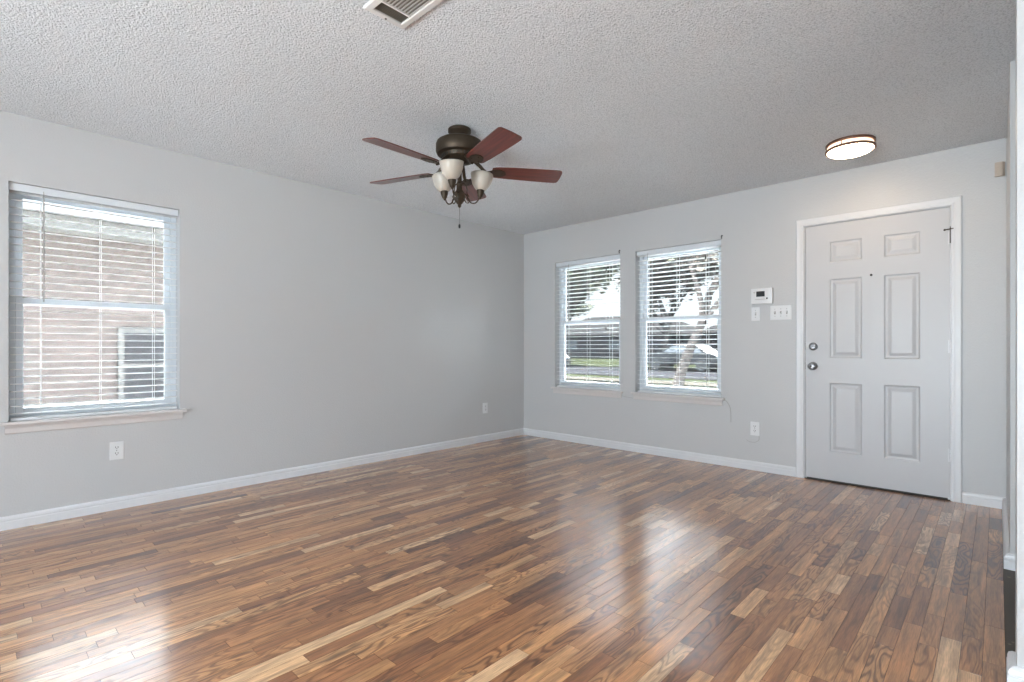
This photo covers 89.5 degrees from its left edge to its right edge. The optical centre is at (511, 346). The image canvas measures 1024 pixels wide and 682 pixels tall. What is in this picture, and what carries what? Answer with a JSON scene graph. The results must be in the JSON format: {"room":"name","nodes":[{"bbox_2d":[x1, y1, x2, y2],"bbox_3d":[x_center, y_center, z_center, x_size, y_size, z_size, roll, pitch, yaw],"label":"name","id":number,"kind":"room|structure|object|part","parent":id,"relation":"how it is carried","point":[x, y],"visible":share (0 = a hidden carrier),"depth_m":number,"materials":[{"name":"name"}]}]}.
{"room":"empty living room","nodes":[
{"label":"empty living room","id":0,"kind":"room"},
{"bbox_2d":[0,110,523,516],"bbox_3d":[-2.684,-0.153,3.413,0.150,2.440,8.095,0,0,43],"label":"wall","id":1,"kind":"structure","parent":0,"point":[315,324],"depth_m":4.15,"materials":[{"name":"paint"}]},
{"bbox_2d":[0,184,186,434],"bbox_3d":[-2.690,-0.231,3.377,0.190,1.484,0.940,0,0,43],"label":"window","id":2,"kind":"structure","parent":1,"relation":"in","point":[14,339],"depth_m":3.27,"materials":[{"name":"plastic"}]},
{"bbox_3d":[-2.725,0.053,3.410,0.004,0.630,0.728,0,0,43],"label":"pane","id":3,"kind":"part","parent":2,"relation":"part of","materials":[{"name":"clear glass"}]},
{"bbox_3d":[-2.745,-0.598,3.428,0.024,0.684,0.802,0,0,43],"label":"sash","id":4,"kind":"part","parent":2,"relation":"part of","materials":[{"name":"plastic"}]},
{"bbox_3d":[-2.722,0.054,3.407,0.034,0.704,0.802,0,0,43],"label":"sash","id":5,"kind":"part","parent":2,"relation":"part of","materials":[{"name":"plastic"}]},
{"bbox_2d":[9,182,177,420],"bbox_3d":[-2.680,-0.267,3.367,0.083,1.410,0.862,0,0,43],"label":"window blind","id":6,"kind":"object","parent":2,"relation":"attached to","point":[16,188],"visible":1,"depth_m":3.32,"materials":[{"name":"white plastic"}]},
{"bbox_3d":[-2.887,-0.251,3.164,0.058,1.355,0.003,0,0,43],"label":"ladder cord","id":7,"kind":"part","parent":6,"relation":"part of","materials":[{"name":"white fabric"}]},
{"bbox_3d":[-2.689,0.430,3.375,0.048,0.016,0.852,0,0,43],"label":"rail","id":8,"kind":"part","parent":6,"relation":"part of","materials":[{"name":"white plastic"}]},
{"bbox_3d":[-2.689,-0.251,3.375,0.058,1.355,0.003,0,0,43],"label":"ladder cord","id":9,"kind":"part","parent":6,"relation":"part of","materials":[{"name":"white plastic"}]},
{"bbox_3d":[-2.490,-0.251,3.587,0.058,1.355,0.003,0,0,43],"label":"ladder cord","id":10,"kind":"part","parent":6,"relation":"part of","materials":[{"name":"white fabric"}]},
{"bbox_3d":[-2.667,0.449,3.354,0.125,0.020,0.940,0,0,43],"label":"sill","id":11,"kind":"part","parent":2,"relation":"part of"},
{"bbox_2d":[110,441,123,459],"bbox_3d":[-2.595,0.681,3.390,0.009,0.118,0.074,0,0,43],"label":"wall outlet","id":12,"kind":"object","parent":1,"relation":"attached to","point":[116,448],"visible":1,"depth_m":3.39,"materials":[{"name":"white plastic"}]},
{"bbox_2d":[0,428,523,530],"bbox_3d":[-2.624,1.028,3.357,0.013,0.078,8.095,0,0,43],"label":"baseboard","id":13,"kind":"structure","parent":1,"relation":"attached to","point":[83,509],"depth_m":3.82,"materials":[{"name":"white paint"}]},
{"bbox_2d":[483,403,487,412],"bbox_3d":[-0.302,0.690,5.830,0.009,0.118,0.074,0,0,43],"label":"wall outlet","id":14,"kind":"object","parent":1,"relation":"attached to","point":[485,405],"visible":1,"depth_m":5.83,"materials":[{"name":"white plastic"}]},
{"bbox_2d":[0,435,1014,681],"bbox_3d":[0.073,1.136,0.820,7.718,0.142,8.395,0,0,43],"label":"floor","id":15,"kind":"structure","parent":0,"point":[521,558],"depth_m":2.36,"materials":[{"name":"brown wood"}]},
{"bbox_2d":[0,0,1014,234],"bbox_3d":[0.073,-1.433,0.820,7.718,0.120,8.395,0,0,43],"label":"ceiling","id":16,"kind":"structure","parent":0,"point":[639,105],"depth_m":2.70,"materials":[{"name":"white paint"}]},
{"bbox_2d":[363,0,442,28],"bbox_3d":[-0.402,-1.367,2.029,0.366,0.014,0.194,0,0,43],"label":"ceiling vent","id":17,"kind":"object","parent":16,"relation":"in","point":[401,13],"visible":1,"depth_m":2.09,"materials":[{"name":"metal"}]},
{"bbox_2d":[362,125,561,228],"bbox_3d":[-0.363,-1.060,3.218,1.313,0.627,1.256,0,0,43],"label":"ceiling fan","id":18,"kind":"object","parent":16,"relation":"hanging from","point":[458,149],"visible":1,"depth_m":3.18,"materials":[{"name":"brown wood"}]},
{"bbox_3d":[-0.727,-1.115,3.430,0.457,0.006,0.147,0,12,24],"label":"blade","id":19,"kind":"part","parent":18,"relation":"part of","materials":[{"name":"brown wood"}]},
{"bbox_3d":[-0.621,-1.115,2.932,0.147,0.006,0.457,16,11,41],"label":"blade","id":20,"kind":"part","parent":18,"relation":"part of","materials":[{"name":"brown wood"}]},
{"bbox_3d":[-0.448,-1.062,3.359,0.146,0.113,0.147,0,0,42],"label":"lamp shade","id":21,"kind":"part","parent":18,"relation":"part of","materials":[{"name":"white glass"}]},
{"bbox_3d":[-0.388,-0.974,3.306,0.129,0.126,0.008,0,0,42],"label":"scroll arm","id":22,"kind":"part","parent":18,"relation":"part of","materials":[{"name":"brown metal"}]},
{"bbox_3d":[-0.363,-1.062,3.100,0.147,0.113,0.146,0,0,12],"label":"lamp shade","id":23,"kind":"part","parent":18,"relation":"part of","materials":[{"name":"white glass"}]},
{"bbox_3d":[-0.347,-0.974,3.178,0.009,0.126,0.129,0,0,12],"label":"scroll arm","id":24,"kind":"part","parent":18,"relation":"part of"},
{"bbox_3d":[-0.331,-1.028,3.254,0.100,0.310,0.100,0,0,43],"label":"light stem","id":25,"kind":"part","parent":18,"relation":"part of","materials":[{"name":"brown metal"}]},
{"bbox_3d":[-0.263,-0.974,3.292,0.129,0.126,0.008,0,0,-29],"label":"scroll arm","id":26,"kind":"part","parent":18,"relation":"part of","materials":[{"name":"brown metal"}]},
{"bbox_3d":[-0.285,-1.115,3.685,0.147,0.006,0.457,-12,-1,6],"label":"blade","id":27,"kind":"part","parent":18,"relation":"part of","materials":[{"name":"brown wood"}]},
{"bbox_3d":[-0.193,-1.062,3.330,0.146,0.113,0.147,0,0,-29],"label":"lamp shade","id":28,"kind":"part","parent":18,"relation":"part of","materials":[{"name":"white glass"}]},
{"bbox_3d":[-0.114,-1.115,2.879,0.147,0.006,0.457,14,-7,-29],"label":"blade","id":29,"kind":"part","parent":18,"relation":"part of","materials":[{"name":"brown wood"}]},
{"bbox_3d":[0.093,-1.115,3.344,0.457,0.006,0.147,0,-12,-12],"label":"blade","id":30,"kind":"part","parent":18,"relation":"part of","materials":[{"name":"brown wood"}]},
{"bbox_2d":[825,134,876,158],"bbox_3d":[2.272,-1.333,3.470,0.291,0.081,0.291,0,0,43],"label":"ceiling light","id":31,"kind":"object","parent":16,"relation":"attached to","point":[851,146],"visible":1,"depth_m":3.39,"materials":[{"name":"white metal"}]},
{"bbox_3d":[2.272,-1.338,3.470,0.265,0.034,0.265,0,0,43],"label":"glass","id":32,"kind":"part","parent":31,"relation":"part of","materials":[{"name":"white glass"}]},
{"bbox_2d":[827,143,873,158],"bbox_3d":[2.272,-1.306,3.470,0.265,0.028,0.265,0,0,43],"label":"diffuser","id":33,"kind":"object","parent":31,"relation":"attached to","point":[840,150],"depth_m":3.42,"materials":[{"name":"white glass"}]},
{"bbox_2d":[524,138,1005,496],"bbox_3d":[2.678,-0.153,4.029,6.818,2.440,0.150,0,0,43],"label":"wall","id":34,"kind":"structure","parent":0,"point":[757,226],"depth_m":4.44,"materials":[{"name":"paint"}]},
{"bbox_2d":[550,260,622,397],"bbox_3d":[0.850,-0.220,5.721,0.940,1.506,0.190,0,0,43],"label":"window","id":35,"kind":"structure","parent":34,"relation":"in","point":[576,391],"depth_m":5.86,"materials":[{"name":"plastic"}]},
{"bbox_3d":[0.828,0.471,5.697,0.940,0.020,0.125,0,0,43],"label":"sill","id":36,"kind":"part","parent":35,"relation":"part of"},
{"bbox_2d":[556,254,619,390],"bbox_3d":[0.839,-0.256,5.709,0.862,1.432,0.086,0,0,43],"label":"window blind","id":37,"kind":"object","parent":35,"relation":"attached to","point":[612,258],"visible":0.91,"depth_m":5.70,"materials":[{"name":"white plastic"}]},
{"bbox_3d":[0.849,0.452,5.720,0.852,0.016,0.048,0,0,43],"label":"rail","id":38,"kind":"part","parent":37,"relation":"part of","materials":[{"name":"white plastic"}]},
{"bbox_3d":[1.060,-0.240,5.521,0.003,1.377,0.058,0,0,43],"label":"ladder cord","id":39,"kind":"part","parent":37,"relation":"part of","materials":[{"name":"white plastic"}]},
{"bbox_3d":[0.880,0.065,5.753,0.802,0.726,0.034,0,0,43],"label":"sash","id":40,"kind":"part","parent":35,"relation":"part of","materials":[{"name":"plastic"}]},
{"bbox_3d":[0.901,-0.598,5.776,0.802,0.684,0.024,0,0,43],"label":"sash","id":41,"kind":"part","parent":35,"relation":"part of","materials":[{"name":"plastic"}]},
{"bbox_2d":[524,428,795,476],"bbox_3d":[1.236,1.028,5.273,3.012,0.078,0.013,0,0,43],"label":"baseboard","id":42,"kind":"structure","parent":34,"relation":"attached to","point":[705,458],"depth_m":4.97,"materials":[{"name":"white paint"}]},
{"bbox_2d":[630,247,724,405],"bbox_3d":[1.611,-0.220,5.005,0.940,1.506,0.190,0,0,43],"label":"window","id":43,"kind":"structure","parent":34,"relation":"in","point":[643,317],"depth_m":5.05,"materials":[{"name":"plastic"}]},
{"bbox_3d":[1.589,0.471,4.981,0.940,0.020,0.125,0,0,43],"label":"sill","id":44,"kind":"part","parent":43,"relation":"part of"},
{"bbox_2d":[637,240,720,397],"bbox_3d":[1.600,-0.256,4.994,0.862,1.432,0.086,0,0,43],"label":"window blind","id":45,"kind":"object","parent":43,"relation":"attached to","point":[713,244],"visible":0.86,"depth_m":4.99,"materials":[{"name":"white plastic"}]},
{"bbox_3d":[1.399,-0.240,5.202,0.003,1.377,0.058,0,0,43],"label":"ladder cord","id":46,"kind":"part","parent":45,"relation":"part of","materials":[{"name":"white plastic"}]},
{"bbox_3d":[1.610,-0.240,5.004,0.003,1.377,0.058,0,0,43],"label":"ladder cord","id":47,"kind":"part","parent":45,"relation":"part of","materials":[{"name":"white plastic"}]},
{"bbox_3d":[1.610,0.452,5.004,0.852,0.016,0.048,0,0,43],"label":"rail","id":48,"kind":"part","parent":45,"relation":"part of","materials":[{"name":"white plastic"}]},
{"bbox_3d":[1.787,-0.576,4.769,0.002,0.694,0.003,0,0,43],"label":"pull cord","id":49,"kind":"part","parent":45,"relation":"part of","materials":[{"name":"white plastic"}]},
{"bbox_3d":[1.821,-0.240,4.805,0.003,1.377,0.058,0,0,43],"label":"ladder cord","id":50,"kind":"part","parent":45,"relation":"part of","materials":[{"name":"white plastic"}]},
{"bbox_3d":[1.641,0.065,5.037,0.802,0.726,0.034,0,0,43],"label":"sash","id":51,"kind":"part","parent":43,"relation":"part of","materials":[{"name":"plastic"}]},
{"bbox_3d":[1.663,-0.598,5.060,0.802,0.684,0.024,0,0,43],"label":"sash","id":52,"kind":"part","parent":43,"relation":"part of","materials":[{"name":"plastic"}]},
{"bbox_2d":[750,422,758,435],"bbox_3d":[2.099,0.707,4.464,0.074,0.118,0.009,0,0,43],"label":"wall outlet","id":53,"kind":"object","parent":34,"relation":"attached to","point":[754,426],"visible":1,"depth_m":4.46,"materials":[{"name":"white plastic"}]},
{"bbox_2d":[751,307,759,320],"bbox_3d":[2.099,-0.285,4.456,0.070,0.118,0.022,0,0,43],"label":"light switch","id":54,"kind":"object","parent":34,"relation":"attached to","point":[755,311],"visible":1,"depth_m":4.46,"materials":[{"name":"white plastic"}]},
{"bbox_2d":[751,287,772,303],"bbox_3d":[2.136,-0.435,4.411,0.172,0.132,0.036,0,0,43],"label":"thermostat","id":55,"kind":"object","parent":34,"relation":"attached to","point":[759,295],"visible":1,"depth_m":4.39,"materials":[{"name":"white plastic"}]},
{"bbox_2d":[770,305,791,319],"bbox_3d":[2.246,-0.288,4.318,0.166,0.122,0.022,0,0,43],"label":"light switch","id":56,"kind":"object","parent":34,"relation":"attached to","point":[778,312],"visible":1,"depth_m":4.32,"materials":[{"name":"white plastic"}]},
{"bbox_2d":[805,477,949,500],"bbox_3d":[2.757,1.064,3.940,0.905,0.008,0.152,0,0,43],"label":"threshold","id":57,"kind":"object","parent":34,"relation":"attached to","point":[805,477],"depth_m":3.85,"materials":[{"name":"brown metal"}]},
{"bbox_2d":[796,196,961,502],"bbox_3d":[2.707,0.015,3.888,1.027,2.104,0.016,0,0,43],"label":"trim","id":58,"kind":"structure","parent":34,"relation":"attached to","point":[955,202],"depth_m":3.61,"materials":[{"name":"white paint"}]},
{"bbox_2d":[805,207,953,498],"bbox_3d":[2.711,0.046,3.878,0.922,2.038,0.118,0,0,43],"label":"door","id":59,"kind":"structure","parent":34,"relation":"in","point":[878,347],"depth_m":3.85,"materials":[{"name":"paint"}]},
{"bbox_3d":[2.405,0.154,4.138,0.066,0.066,0.070,0,0,43],"label":"knob","id":60,"kind":"part","parent":59,"relation":"part of","materials":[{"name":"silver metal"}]},
{"bbox_2d":[995,161,1004,176],"bbox_3d":[3.215,-1.171,3.403,0.050,0.092,0.028,0,0,43],"label":"sensor","id":61,"kind":"object","parent":34,"relation":"attached to","point":[999,166],"visible":1,"depth_m":3.39,"materials":[{"name":"beige plastic"}]},
{"bbox_2d":[1006,60,1014,553],"bbox_3d":[3.751,-0.153,2.060,2.558,2.440,1.250,0,0,43],"label":"wall","id":62,"kind":"structure","parent":0,"point":[1010,138],"depth_m":2.48,"materials":[{"name":"paint"}]},
{"bbox_2d":[962,491,1014,570],"bbox_3d":[3.627,1.028,2.162,2.676,0.078,1.271,0,0,43],"label":"baseboard","id":63,"kind":"structure","parent":62,"relation":"attached to","point":[1008,558],"depth_m":3.37,"materials":[{"name":"white paint"}]},
{"bbox_2d":[1015,0,1023,667],"bbox_3d":[2.784,-0.153,0.522,3.258,2.440,0.095,0,0,43],"label":"wall","id":64,"kind":"structure","parent":0,"point":[1019,4],"depth_m":1.60,"materials":[{"name":"paint"}]},
{"bbox_2d":[1006,651,1023,681],"bbox_3d":[2.740,1.028,0.563,3.179,0.078,0.137,0,0,43],"label":"baseboard","id":65,"kind":"structure","parent":64,"relation":"attached to","point":[1015,673],"depth_m":1.60,"materials":[{"name":"white paint"}]},
{"label":"outside","id":66,"kind":"structure","parent":0,"visible":0},
{"bbox_2d":[566,358,716,388],"bbox_3d":[20.117,1.517,35.990,140.000,0.300,160.000,0,0,43],"label":"ground","id":67,"kind":"structure","parent":66,"point":[600,362],"depth_m":36.14,"materials":[{"name":"green plant"}]},
{"bbox_2d":[23,209,163,406],"bbox_3d":[-11.633,-0.583,6.752,10.000,3.900,23.100,0,0,43],"label":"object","id":68,"kind":"structure","parent":67,"relation":"on","point":[49,324],"depth_m":6.69,"materials":[{"name":"brick"}]},
{"bbox_3d":[-5.027,0.257,7.130,0.005,0.900,0.520,0,0,43],"label":"pane","id":69,"kind":"part","parent":68,"relation":"part of","materials":[{"name":"clear glass"}]},
{"bbox_2d":[569,302,594,318],"bbox_3d":[4.927,-3.041,55.067,7.627,8.875,6.609,0,0,43],"label":"tree","id":70,"kind":"object","parent":67,"relation":"on","point":[586,306],"visible":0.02,"depth_m":53.90,"materials":[{"name":"green plant"}]},
{"bbox_2d":[566,269,613,354],"bbox_3d":[4.685,-3.002,40.722,7.198,8.832,6.257,0,0,43],"label":"tree","id":71,"kind":"object","parent":67,"relation":"on","point":[576,279],"visible":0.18,"depth_m":39.85,"materials":[{"name":"green plant"}]},
{"bbox_2d":[567,256,673,316],"bbox_3d":[2.875,-2.960,20.479,6.885,8.709,7.696,0,0,-2],"label":"tree","id":72,"kind":"object","parent":67,"relation":"on","point":[614,266],"visible":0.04,"depth_m":20.58,"materials":[{"name":"green plant"}]},
{"bbox_2d":[566,314,702,358],"bbox_3d":[13.959,-1.233,63.745,18.000,5.200,9.000,0,0,43],"label":"house","id":73,"kind":"structure","parent":67,"relation":"on","point":[570,332],"depth_m":61.09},
{"bbox_3d":[7.495,-0.183,64.316,1.440,1.140,0.015,0,0,43],"label":"pane","id":74,"kind":"part","parent":73,"relation":"part of","materials":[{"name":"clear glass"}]},
{"bbox_3d":[11.829,-0.183,60.239,1.440,1.140,0.015,0,0,43],"label":"pane","id":75,"kind":"part","parent":73,"relation":"part of","materials":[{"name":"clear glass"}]},
{"bbox_2d":[648,278,683,333],"bbox_3d":[12.711,-3.129,47.125,6.439,9.000,6.945,0,0,43],"label":"tree","id":76,"kind":"object","parent":67,"relation":"on","point":[677,286],"visible":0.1,"depth_m":45.93,"materials":[{"name":"green plant"}]},
{"bbox_2d":[614,250,718,366],"bbox_3d":[11.259,-3.394,36.230,8.169,9.605,8.193,0,0,6],"label":"tree","id":77,"kind":"object","parent":67,"relation":"on","point":[668,324],"visible":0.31,"depth_m":35.46,"materials":[{"name":"green plant"}]},
{"bbox_2d":[702,325,716,350],"bbox_3d":[27.800,-1.233,50.729,16.000,5.200,9.000,0,0,43],"label":"house","id":78,"kind":"structure","parent":67,"relation":"on","point":[712,343],"depth_m":52.39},
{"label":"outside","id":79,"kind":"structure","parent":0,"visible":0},
{"bbox_3d":[3.759,1.347,8.377,9.000,0.040,7.645,0,0,43],"label":"driveway","id":80,"kind":"object","parent":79,"visible":0},
{"bbox_2d":[672,250,718,386],"bbox_3d":[6.185,-2.444,12.851,6.187,7.711,6.704,0,0,4],"label":"tree","id":81,"kind":"object","parent":80,"relation":"on","point":[685,360],"visible":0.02,"depth_m":12.40,"materials":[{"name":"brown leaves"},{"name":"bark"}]},
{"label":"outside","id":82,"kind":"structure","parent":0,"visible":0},
{"bbox_2d":[566,376,716,386],"bbox_3d":[5.217,1.352,20.146,140.000,0.030,1.500,0,0,43],"label":"sidewalk","id":83,"kind":"structure","parent":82,"point":[567,377],"depth_m":19.99,"materials":[{"name":"concrete"}]},
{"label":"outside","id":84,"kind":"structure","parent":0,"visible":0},
{"bbox_2d":[566,366,716,380],"bbox_3d":[10.184,1.357,25.427,140.000,0.020,9.000,0,0,43],"label":"street","id":85,"kind":"structure","parent":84,"point":[590,370],"depth_m":27.24,"materials":[{"name":"grey asphalt"}]},
{"bbox_2d":[566,355,570,364],"bbox_3d":[1.056,0.602,29.756,4.470,1.490,1.800,0,0,43],"label":"car","id":86,"kind":"object","parent":85,"relation":"on","point":[568,359],"visible":0.02,"depth_m":28.71,"materials":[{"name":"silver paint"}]},
{"bbox_2d":[647,345,716,371],"bbox_3d":[9.987,0.602,29.867,4.470,1.490,1.800,0,0,43],"label":"car","id":87,"kind":"object","parent":85,"relation":"on","point":[700,364],"visible":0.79,"depth_m":29.28,"materials":[{"name":"silver paint"}]}
]}

